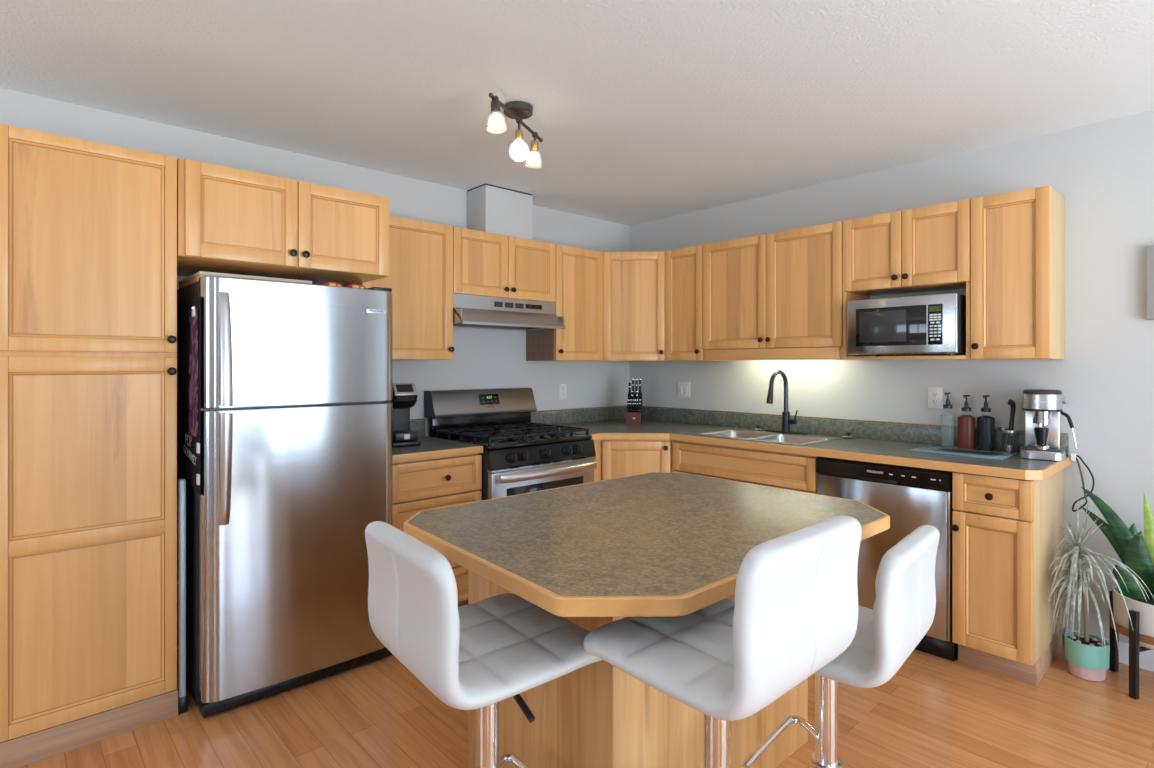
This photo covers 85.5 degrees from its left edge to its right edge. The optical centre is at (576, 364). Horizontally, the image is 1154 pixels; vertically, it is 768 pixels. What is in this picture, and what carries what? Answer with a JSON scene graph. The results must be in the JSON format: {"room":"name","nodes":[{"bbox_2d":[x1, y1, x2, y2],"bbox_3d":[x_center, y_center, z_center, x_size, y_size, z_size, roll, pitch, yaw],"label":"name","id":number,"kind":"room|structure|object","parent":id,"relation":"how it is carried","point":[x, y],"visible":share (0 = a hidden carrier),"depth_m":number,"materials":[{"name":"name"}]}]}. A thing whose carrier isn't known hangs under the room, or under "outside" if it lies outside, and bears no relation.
{"room":"kitchen","nodes":[
{"label":"kitchen","id":0,"kind":"room"},
{"bbox_2d":[0,88,628,435],"bbox_3d":[-1.910,0.112,3.009,6.500,2.462,0.150,0,0,-42],"label":"wall","id":1,"kind":"structure","parent":0,"point":[482,358],"depth_m":3.82,"materials":[{"name":"grey paint"}]},
{"bbox_2d":[177,159,388,286],"bbox_3d":[-1.408,-0.606,2.902,0.859,0.374,0.682,0,0,-42],"label":"upper cabinet","id":2,"kind":"object","parent":1,"relation":"attached to","point":[230,220],"visible":0.98,"depth_m":2.64,"materials":[{"name":"brown wood"}]},
{"bbox_2d":[346,215,453,359],"bbox_3d":[-1.000,-0.410,3.496,0.537,0.766,0.354,0,0,-42],"label":"upper cabinet","id":3,"kind":"object","parent":1,"relation":"attached to","point":[420,279],"visible":0.68,"depth_m":3.44,"materials":[{"name":"brown wood"}]},
{"bbox_2d":[410,418,425,435],"bbox_3d":[-1.116,0.379,3.617,0.528,0.107,0.020,0,0,-42],"label":"backsplash","id":4,"kind":"structure","parent":1,"relation":"attached to","point":[418,425],"depth_m":3.76,"materials":[{"name":"laminate"}]},
{"bbox_2d":[453,227,555,301],"bbox_3d":[-0.515,-0.601,3.939,0.770,0.384,0.354,0,0,-42],"label":"upper cabinet","id":5,"kind":"object","parent":1,"relation":"attached to","point":[488,264],"visible":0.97,"depth_m":3.80,"materials":[{"name":"brown wood"}]},
{"bbox_2d":[467,184,531,239],"bbox_3d":[-0.494,-0.956,4.053,0.368,0.324,0.216,0,0,-42],"label":"duct cover","id":6,"kind":"object","parent":5,"relation":"on","point":[490,208],"visible":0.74,"depth_m":3.95,"materials":[{"name":"grey paint"}]},
{"bbox_2d":[453,293,565,330],"bbox_3d":[-0.494,-0.319,3.916,0.768,0.178,0.417,0,0,-42],"label":"range hood","id":7,"kind":"object","parent":1,"relation":"attached to","point":[469,311],"visible":0.92,"depth_m":3.80,"materials":[{"name":"grey metal"}]},
{"bbox_2d":[559,384,566,399],"bbox_3d":[-0.097,0.197,4.558,0.072,0.116,0.008,0,0,-42],"label":"wall outlet","id":8,"kind":"object","parent":1,"relation":"attached to","point":[562,387],"visible":1,"depth_m":4.55,"materials":[{"name":"white plastic"}]},
{"bbox_2d":[526,244,602,360],"bbox_3d":[-0.069,-0.410,4.348,0.434,0.766,0.354,0,0,-42],"label":"upper cabinet","id":9,"kind":"object","parent":1,"relation":"attached to","point":[579,271],"visible":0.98,"depth_m":4.24,"materials":[{"name":"brown wood"}]},
{"bbox_2d":[0,0,1153,225],"bbox_3d":[0.030,-1.169,0.887,6.500,0.100,5.900,0,0,-42],"label":"ceiling","id":10,"kind":"structure","parent":0,"point":[644,111],"depth_m":2.43,"materials":[{"name":"white paint"}]},
{"bbox_2d":[486,93,542,167],"bbox_3d":[-0.253,-1.002,2.705,0.128,0.231,0.536,0,0,11],"label":"track light","id":11,"kind":"object","parent":10,"relation":"attached to","point":[519,151],"visible":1,"depth_m":2.68,"materials":[{"name":"white glass"}]},
{"bbox_2d":[490,100,499,111],"bbox_3d":[-0.323,-1.025,2.493,0.037,0.050,0.037,0,-6,-42],"label":"socket","id":12,"kind":"object","parent":11,"relation":"attached to","point":[495,104],"depth_m":2.48,"materials":[{"name":"black metal"}]},
{"bbox_2d":[515,130,522,139],"bbox_3d":[-0.249,-0.997,2.716,0.034,0.040,0.034,0,0,-42],"label":"socket","id":13,"kind":"object","parent":11,"relation":"attached to","point":[518,133],"depth_m":2.70,"materials":[{"name":"gold metal"}]},
{"bbox_2d":[530,140,538,150],"bbox_3d":[-0.193,-1.007,2.885,0.037,0.050,0.037,0,7,-42],"label":"socket","id":14,"kind":"object","parent":11,"relation":"attached to","point":[534,146],"depth_m":2.87,"materials":[{"name":"gold metal"}]},
{"bbox_2d":[19,646,1153,767],"bbox_3d":[0.030,1.393,0.887,6.500,0.100,5.900,0,0,-42],"label":"floor","id":15,"kind":"structure","parent":0,"point":[935,711],"depth_m":2.32,"materials":[{"name":"laminate"}]},
{"bbox_2d":[0,124,177,767],"bbox_3d":[-1.928,0.274,2.430,0.541,2.138,0.676,0,0,-42],"label":"pantry cabinet","id":16,"kind":"object","parent":15,"relation":"on","point":[88,229],"visible":1,"depth_m":2.20,"materials":[{"name":"brown wood"}]},
{"bbox_2d":[177,478,187,713],"bbox_3d":[-1.657,0.893,2.559,0.032,0.900,0.425,0,0,-42],"label":"step ladder","id":17,"kind":"object","parent":15,"relation":"on","point":[181,483],"visible":0.51,"depth_m":2.41,"materials":[{"name":"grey metal"}]},
{"bbox_2d":[177,276,392,717],"bbox_3d":[-1.344,0.497,2.841,0.779,1.692,0.801,0,0,-42],"label":"refrigerator","id":18,"kind":"object","parent":15,"relation":"on","point":[297,378],"depth_m":2.52,"materials":[{"name":"grey metal"}]},
{"bbox_2d":[191,306,195,316],"bbox_3d":[-1.454,-0.202,2.368,0.012,0.040,0.032,0,0,-42],"label":"clip","id":19,"kind":"object","parent":18,"relation":"attached to","point":[193,308],"visible":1,"depth_m":2.36,"materials":[{"name":"white plastic"}]},
{"bbox_2d":[189,308,197,436],"bbox_3d":[-1.474,0.031,2.401,0.005,0.485,0.135,0,0,-42],"label":"scarf","id":20,"kind":"object","parent":19,"relation":"hanging from","point":[193,321],"visible":1,"depth_m":2.39,"materials":[{"name":"purple fabric"}]},
{"bbox_2d":[195,474,199,484],"bbox_3d":[-1.423,0.431,2.343,0.012,0.040,0.032,0,0,-42],"label":"clip","id":21,"kind":"object","parent":18,"relation":"attached to","point":[197,476],"visible":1,"depth_m":2.33,"materials":[{"name":"white plastic"}]},
{"bbox_2d":[195,442,199,453],"bbox_3d":[-1.423,0.313,2.343,0.012,0.040,0.032,0,0,-42],"label":"clip","id":22,"kind":"object","parent":18,"relation":"attached to","point":[197,444],"visible":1,"depth_m":2.33,"materials":[{"name":"white plastic"}]},
{"bbox_2d":[178,271,311,288],"bbox_3d":[-1.435,-0.343,2.704,0.426,0.036,0.406,0,0,-42],"label":"cardboard box","id":23,"kind":"object","parent":18,"relation":"on","point":[195,277],"visible":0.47,"depth_m":2.54,"materials":[{"name":"beige cardboard"}]},
{"bbox_2d":[179,275,242,288],"bbox_3d":[-1.435,-0.336,2.704,0.420,0.022,0.400,0,0,-42],"label":"tray","id":24,"kind":"object","parent":23,"relation":"on","point":[191,279],"depth_m":2.51,"materials":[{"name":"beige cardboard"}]},
{"bbox_2d":[323,282,342,286],"bbox_3d":[-1.068,-0.347,2.740,0.084,0.034,0.029,0,0,-38],"label":"snack packet","id":25,"kind":"object","parent":18,"relation":"on","point":[325,283],"visible":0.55,"depth_m":2.73,"materials":[{"name":"red plastic"}]},
{"bbox_2d":[347,284,365,288],"bbox_3d":[-0.991,-0.347,2.811,0.084,0.034,0.029,0,0,-34],"label":"snack packet","id":26,"kind":"object","parent":18,"relation":"on","point":[349,285],"visible":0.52,"depth_m":2.80,"materials":[{"name":"red plastic"}]},
{"bbox_2d":[393,454,481,606],"bbox_3d":[-0.900,0.907,3.379,0.526,0.872,0.662,0,0,-42],"label":"base cabinet","id":27,"kind":"object","parent":15,"relation":"on","point":[418,485],"visible":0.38,"depth_m":3.17,"materials":[{"name":"brown wood"}]},
{"bbox_2d":[393,418,482,462],"bbox_3d":[-0.907,0.398,3.388,0.528,0.146,0.640,0,0,-42],"label":"countertop","id":28,"kind":"structure","parent":27,"relation":"on","point":[430,447],"depth_m":3.26,"materials":[{"name":"laminate"}]},
{"bbox_2d":[391,383,420,447],"bbox_3d":[-0.963,0.267,3.394,0.160,0.332,0.260,0,0,-34],"label":"pod coffee maker","id":29,"kind":"object","parent":28,"relation":"on","point":[405,395],"visible":0.7,"depth_m":3.32,"materials":[{"name":"black plastic"}]},
{"bbox_2d":[365,521,601,767],"bbox_3d":[-0.210,0.852,1.434,0.442,0.982,0.424,0,0,-37],"label":"bar stool","id":30,"kind":"object","parent":15,"relation":"on","point":[479,655],"visible":0.98,"depth_m":1.31,"materials":[{"name":"white leather"}]},
{"bbox_2d":[424,388,596,499],"bbox_3d":[-0.379,0.751,3.782,0.784,1.184,0.765,0,0,-42],"label":"gas range","id":31,"kind":"object","parent":15,"relation":"on","point":[520,455],"visible":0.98,"depth_m":3.70,"materials":[{"name":"grey metal"}]},
{"bbox_2d":[433,432,591,449],"bbox_3d":[-0.386,0.444,3.793,0.766,0.026,0.600,0,0,-42],"label":"cooktop","id":32,"kind":"object","parent":31,"relation":"in","point":[562,439],"depth_m":3.59,"materials":[{"name":"black metal"}]},
{"bbox_2d":[594,439,674,481],"bbox_3d":[0.354,0.907,4.342,1.056,0.872,0.934,0,0,-42],"label":"base cabinet","id":33,"kind":"object","parent":15,"relation":"on","point":[615,458],"visible":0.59,"depth_m":3.96,"materials":[{"name":"brown wood"}]},
{"bbox_2d":[531,405,1071,479],"bbox_3d":[0.996,0.398,3.640,1.055,0.146,2.836,0,0,-42],"label":"countertop","id":34,"kind":"structure","parent":33,"relation":"on","point":[883,442],"depth_m":3.57,"materials":[{"name":"laminate"}]},
{"bbox_2d":[627,393,641,424],"bbox_3d":[0.427,0.320,4.568,0.105,0.225,0.141,0,0,10],"label":"knife block","id":35,"kind":"object","parent":34,"relation":"on","point":[634,417],"visible":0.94,"depth_m":4.50,"materials":[{"name":"red wood"}]},
{"bbox_2d":[628,381,630,395],"bbox_3d":[0.394,0.175,4.603,0.017,0.105,0.029,0,0,9],"label":"knife","id":36,"kind":"object","parent":35,"relation":"on","point":[629,383],"visible":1,"depth_m":4.59,"materials":[{"name":"black plastic"}]},
{"bbox_2d":[632,379,634,395],"bbox_3d":[0.419,0.165,4.598,0.017,0.125,0.031,0,0,10],"label":"knife","id":37,"kind":"object","parent":35,"relation":"on","point":[633,390],"visible":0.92,"depth_m":4.59,"materials":[{"name":"black plastic"}]},
{"bbox_2d":[635,379,637,394],"bbox_3d":[0.443,0.167,4.594,0.017,0.122,0.031,0,0,9],"label":"knife","id":38,"kind":"object","parent":35,"relation":"on","point":[636,381],"visible":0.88,"depth_m":4.58,"materials":[{"name":"black plastic"}]},
{"bbox_2d":[639,379,640,395],"bbox_3d":[0.469,0.165,4.589,0.017,0.125,0.031,0,0,10],"label":"knife","id":39,"kind":"object","parent":35,"relation":"on","point":[639,379],"visible":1,"depth_m":4.58,"materials":[{"name":"black plastic"}]},
{"bbox_2d":[751,425,763,430],"bbox_3d":[1.188,0.415,4.084,0.087,0.036,0.088,0,0,-42],"label":"strainer","id":40,"kind":"object","parent":34,"relation":"on","point":[757,426],"visible":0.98,"depth_m":4.07,"materials":[{"name":"silver metal"}]},
{"bbox_2d":[751,428,763,430],"bbox_3d":[1.188,0.425,4.084,0.087,0.016,0.088,0,0,-42],"label":"basket","id":41,"kind":"object","parent":40,"relation":"on","point":[756,429],"depth_m":4.06,"materials":[{"name":"silver metal"}]},
{"bbox_2d":[691,429,841,445],"bbox_3d":[1.130,0.516,3.749,0.471,0.174,0.726,0,0,-42],"label":"sink","id":42,"kind":"object","parent":34,"relation":"in","point":[752,435],"visible":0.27,"depth_m":3.79,"materials":[{"name":"grey metal"}]},
{"bbox_2d":[766,370,807,434],"bbox_3d":[1.250,0.230,3.862,0.246,0.396,0.284,0,0,-42],"label":"kitchen faucet","id":43,"kind":"object","parent":34,"relation":"on","point":[786,421],"visible":1,"depth_m":3.90,"materials":[{"name":"black metal"}]},
{"bbox_2d":[841,432,855,438],"bbox_3d":[1.588,0.415,3.647,0.087,0.036,0.088,0,0,-42],"label":"strainer","id":44,"kind":"object","parent":34,"relation":"on","point":[847,436],"visible":1,"depth_m":3.63,"materials":[{"name":"silver metal"}]},
{"bbox_2d":[841,435,855,438],"bbox_3d":[1.588,0.425,3.647,0.087,0.016,0.088,0,0,-42],"label":"basket","id":45,"kind":"object","parent":44,"relation":"on","point":[843,436],"depth_m":3.63,"materials":[{"name":"silver metal"}]},
{"bbox_2d":[910,445,1016,459],"bbox_3d":[1.893,0.429,3.056,0.256,0.008,0.390,0,0,-41],"label":"glass cutting board","id":46,"kind":"object","parent":34,"relation":"on","point":[996,455],"visible":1,"depth_m":3.02,"materials":[{"name":"blue"}]},
{"bbox_2d":[938,448,1002,455],"bbox_3d":[1.909,0.424,3.034,0.115,0.001,0.255,0,0,-41],"label":"print","id":47,"kind":"object","parent":46,"relation":"on","point":[939,449],"depth_m":3.02,"materials":[{"name":"grey"}]},
{"bbox_2d":[958,395,974,448],"bbox_3d":[2.004,0.294,3.207,0.081,0.277,0.082,0,0,-42],"label":"soap dispenser","id":48,"kind":"object","parent":34,"relation":"on","point":[966,423],"visible":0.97,"depth_m":3.18,"materials":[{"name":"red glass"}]},
{"bbox_2d":[977,395,994,450],"bbox_3d":[2.063,0.293,3.143,0.081,0.279,0.082,0,0,-42],"label":"soap dispenser","id":49,"kind":"object","parent":34,"relation":"on","point":[985,423],"visible":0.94,"depth_m":3.12,"materials":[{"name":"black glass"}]},
{"bbox_2d":[1001,429,1017,432],"bbox_3d":[2.111,0.376,3.050,0.084,0.114,0.070,0,0,-8],"label":"glass jar","id":50,"kind":"object","parent":34,"relation":"on","point":[1002,430],"visible":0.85,"depth_m":3.03,"materials":[{"name":"grey"}]},
{"bbox_2d":[1005,399,1015,451],"bbox_3d":[2.120,0.297,3.049,0.040,0.257,0.046,0,0,-42],"label":"portafilter","id":51,"kind":"object","parent":50,"relation":"in","point":[1009,447],"visible":1,"depth_m":3.04,"materials":[{"name":"black plastic"}]},
{"bbox_2d":[1005,445,1013,451],"bbox_3d":[2.118,0.408,3.051,0.040,0.034,0.040,0,0,-42],"label":"basket","id":52,"kind":"object","parent":51,"relation":"on","point":[1008,448],"depth_m":3.04,"materials":[{"name":"silver metal"}]},
{"bbox_2d":[1020,389,1076,460],"bbox_3d":[2.190,0.276,2.903,0.207,0.314,0.236,0,0,36],"label":"espresso machine","id":53,"kind":"object","parent":34,"relation":"on","point":[1043,408],"visible":0.98,"depth_m":2.85,"materials":[{"name":"grey metal"}]},
{"bbox_2d":[1034,427,1048,449],"bbox_3d":[2.141,0.340,2.873,0.058,0.098,0.057,0,0,36],"label":"cup","id":54,"kind":"object","parent":53,"relation":"on","point":[1041,434],"visible":1,"depth_m":2.86,"materials":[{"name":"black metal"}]},
{"bbox_2d":[1025,447,1060,451],"bbox_3d":[2.146,0.391,2.874,0.132,0.003,0.098,0,0,36],"label":"drip tray","id":55,"kind":"object","parent":53,"relation":"on","point":[1027,449],"depth_m":2.86,"materials":[{"name":"grey metal"}]},
{"bbox_2d":[1070,453,1094,511],"bbox_3d":[2.341,0.552,2.887,0.038,0.274,0.084,0,0,-42],"label":"power cord","id":56,"kind":"object","parent":34,"relation":"hanging from","point":[1073,457],"visible":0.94,"depth_m":2.89,"materials":[{"name":"black plastic"}]},
{"bbox_2d":[468,570,807,767],"bbox_3d":[0.235,0.920,2.132,0.994,0.844,0.660,0,0,-42],"label":"kitchen island","id":57,"kind":"object","parent":15,"relation":"on","point":[598,714],"visible":0.19,"depth_m":1.71,"materials":[{"name":"brown wood"}]},
{"bbox_2d":[404,472,889,616],"bbox_3d":[0.227,0.477,1.920,1.326,0.038,1.025,0,0,-42],"label":"island countertop","id":58,"kind":"structure","parent":57,"relation":"on","point":[650,544],"depth_m":1.67,"materials":[{"name":"laminate"}]},
{"bbox_2d":[583,516,861,767],"bbox_3d":[0.297,0.823,1.296,0.424,1.039,0.442,0,0,-42],"label":"bar stool","id":59,"kind":"object","parent":15,"relation":"on","point":[793,612],"visible":0.91,"depth_m":1.15,"materials":[{"name":"white leather"}]},
{"bbox_2d":[673,440,818,493],"bbox_3d":[1.140,0.907,3.783,0.650,0.872,0.941,0,0,-42],"label":"base cabinet","id":60,"kind":"object","parent":15,"relation":"on","point":[797,472],"visible":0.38,"depth_m":3.54,"materials":[{"name":"brown wood"}]},
{"bbox_2d":[740,525,939,767],"bbox_3d":[0.651,0.876,1.609,0.442,0.933,0.424,0,0,42],"label":"bar stool","id":61,"kind":"object","parent":15,"relation":"on","point":[903,612],"visible":0.59,"depth_m":1.43,"materials":[{"name":"white leather"}]},
{"bbox_2d":[816,457,957,660],"bbox_3d":[1.667,0.909,3.198,0.605,0.868,0.616,0,0,-42],"label":"dishwasher","id":62,"kind":"object","parent":15,"relation":"on","point":[912,497],"visible":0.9,"depth_m":2.92,"materials":[{"name":"silver metal"}]},
{"bbox_2d":[951,469,1063,685],"bbox_3d":[1.984,0.907,2.861,0.650,0.872,0.294,0,0,-42],"label":"base cabinet","id":63,"kind":"object","parent":15,"relation":"on","point":[1006,536],"visible":0.95,"depth_m":2.67,"materials":[{"name":"brown wood"}]},
{"bbox_2d":[1047,502,1153,681],"bbox_3d":[2.195,0.965,2.583,0.576,0.755,0.336,0,0,-42],"label":"potted plant","id":64,"kind":"object","parent":15,"relation":"on","point":[1087,655],"visible":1,"depth_m":2.64,"materials":[{"name":"green plant"}]},
{"bbox_2d":[1064,632,1109,669],"bbox_3d":[2.208,1.237,2.700,0.153,0.100,0.153,0,0,-42],"label":"pot","id":65,"kind":"object","parent":64,"relation":"on","point":[1086,652],"depth_m":2.66,"materials":[{"name":"teal ceramic"}]},
{"bbox_2d":[1109,590,1153,699],"bbox_3d":[2.413,1.168,2.570,0.327,0.350,0.327,0,0,35],"label":"plant stand","id":66,"kind":"object","parent":15,"relation":"on","point":[1133,633],"visible":0.78,"depth_m":2.52,"materials":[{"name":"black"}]},
{"bbox_2d":[1080,486,1153,649],"bbox_3d":[2.374,0.843,2.588,0.396,0.600,0.310,0,0,25],"label":"snake plant","id":67,"kind":"object","parent":66,"relation":"on","point":[1136,551],"visible":0.92,"depth_m":2.60,"materials":[{"name":"green plant"}]},
{"bbox_2d":[629,110,1153,646],"bbox_3d":[2.424,0.112,2.975,0.150,2.462,5.750,0,0,-42],"label":"wall","id":68,"kind":"structure","parent":0,"point":[1103,171],"depth_m":3.06,"materials":[{"name":"grey paint"}]},
{"bbox_2d":[603,251,664,360],"bbox_3d":[0.416,-0.410,4.596,0.622,0.766,0.642,0,0,-42],"label":"upper cabinet","id":69,"kind":"object","parent":68,"relation":"attached to","point":[633,282],"visible":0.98,"depth_m":4.38,"materials":[{"name":"brown wood"}]},
{"bbox_2d":[677,382,689,397],"bbox_3d":[0.796,0.188,4.635,0.009,0.116,0.118,0,0,-42],"label":"light switch","id":70,"kind":"object","parent":68,"relation":"attached to","point":[683,388],"visible":1,"depth_m":4.63,"materials":[{"name":"white plastic"}]},
{"bbox_2d":[665,245,703,360],"bbox_3d":[0.830,-0.410,4.340,0.354,0.766,0.317,0,0,-42],"label":"upper cabinet","id":71,"kind":"object","parent":68,"relation":"attached to","point":[683,266],"visible":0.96,"depth_m":4.25,"materials":[{"name":"brown wood"}]},
{"bbox_2d":[702,221,842,360],"bbox_3d":[1.253,-0.410,3.878,0.354,0.766,0.931,0,0,-42],"label":"upper cabinet","id":72,"kind":"object","parent":68,"relation":"attached to","point":[776,295],"visible":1,"depth_m":3.74,"materials":[{"name":"brown wood"}]},
{"bbox_2d":[531,405,1068,455],"bbox_3d":[0.992,0.379,3.645,1.055,0.107,2.824,0,0,-42],"label":"backsplash","id":73,"kind":"structure","parent":68,"relation":"attached to","point":[945,435],"depth_m":3.94,"materials":[{"name":"laminate"}]},
{"bbox_2d":[842,199,970,359],"bbox_3d":[1.777,-0.410,3.305,0.354,0.766,0.615,0,0,-42],"label":"upper cabinet","id":74,"kind":"object","parent":68,"relation":"attached to","point":[927,248],"visible":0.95,"depth_m":3.19,"materials":[{"name":"brown wood"}]},
{"bbox_2d":[846,355,965,359],"bbox_3d":[1.792,-0.036,3.318,0.315,0.018,0.581,0,0,-42],"label":"shelf","id":75,"kind":"object","parent":74,"relation":"attached to","point":[848,357],"depth_m":3.27,"materials":[{"name":"brown wood"}]},
{"bbox_2d":[847,293,965,355],"bbox_3d":[1.761,-0.195,3.286,0.348,0.299,0.532,0,0,-42],"label":"microwave oven","id":76,"kind":"object","parent":74,"relation":"on","point":[933,323],"visible":0.95,"depth_m":3.14,"materials":[{"name":"grey metal"}]},
{"bbox_2d":[928,387,942,408],"bbox_3d":[1.943,0.181,3.381,0.008,0.116,0.074,0,0,-42],"label":"wall outlet","id":77,"kind":"object","parent":68,"relation":"attached to","point":[935,394],"visible":1,"depth_m":3.38,"materials":[{"name":"white plastic"}]},
{"bbox_2d":[932,399,937,404],"bbox_3d":[1.942,0.201,3.379,0.002,0.034,0.034,0,0,-42],"label":"socket","id":78,"kind":"object","parent":77,"relation":"attached to","point":[934,401],"depth_m":3.38,"materials":[{"name":"white plastic"}]},
{"bbox_2d":[932,391,938,396],"bbox_3d":[1.942,0.161,3.379,0.002,0.034,0.034,0,0,-42],"label":"socket","id":79,"kind":"object","parent":77,"relation":"attached to","point":[934,393],"depth_m":3.38,"materials":[{"name":"white plastic"}]},
{"bbox_2d":[971,185,1064,358],"bbox_3d":[2.090,-0.410,2.963,0.354,0.766,0.307,0,0,-42],"label":"upper cabinet","id":80,"kind":"object","parent":68,"relation":"attached to","point":[1018,237],"visible":1,"depth_m":2.86,"materials":[{"name":"brown wood"}]},
{"bbox_2d":[1065,628,1153,671],"bbox_3d":[3.262,1.298,1.936,0.014,0.090,2.785,0,0,-42],"label":"baseboard","id":81,"kind":"structure","parent":68,"relation":"attached to","point":[1146,658],"depth_m":2.76,"materials":[{"name":"white"}]},
{"bbox_2d":[1146,245,1153,319],"bbox_3d":[2.641,-0.358,2.597,0.035,0.323,0.396,0,0,-42],"label":"canvas","id":82,"kind":"object","parent":68,"relation":"attached to","point":[1149,249],"visible":1,"depth_m":2.72,"materials":[{"name":"grey"}]},
{"bbox_2d":[943,392,952,408],"bbox_3d":[1.943,0.289,3.267,0.070,0.287,0.066,0,0,-42],"label":"soap pump","id":83,"kind":"object","parent":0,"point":[947,405],"visible":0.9,"depth_m":3.26,"materials":[{"name":"black plastic"}]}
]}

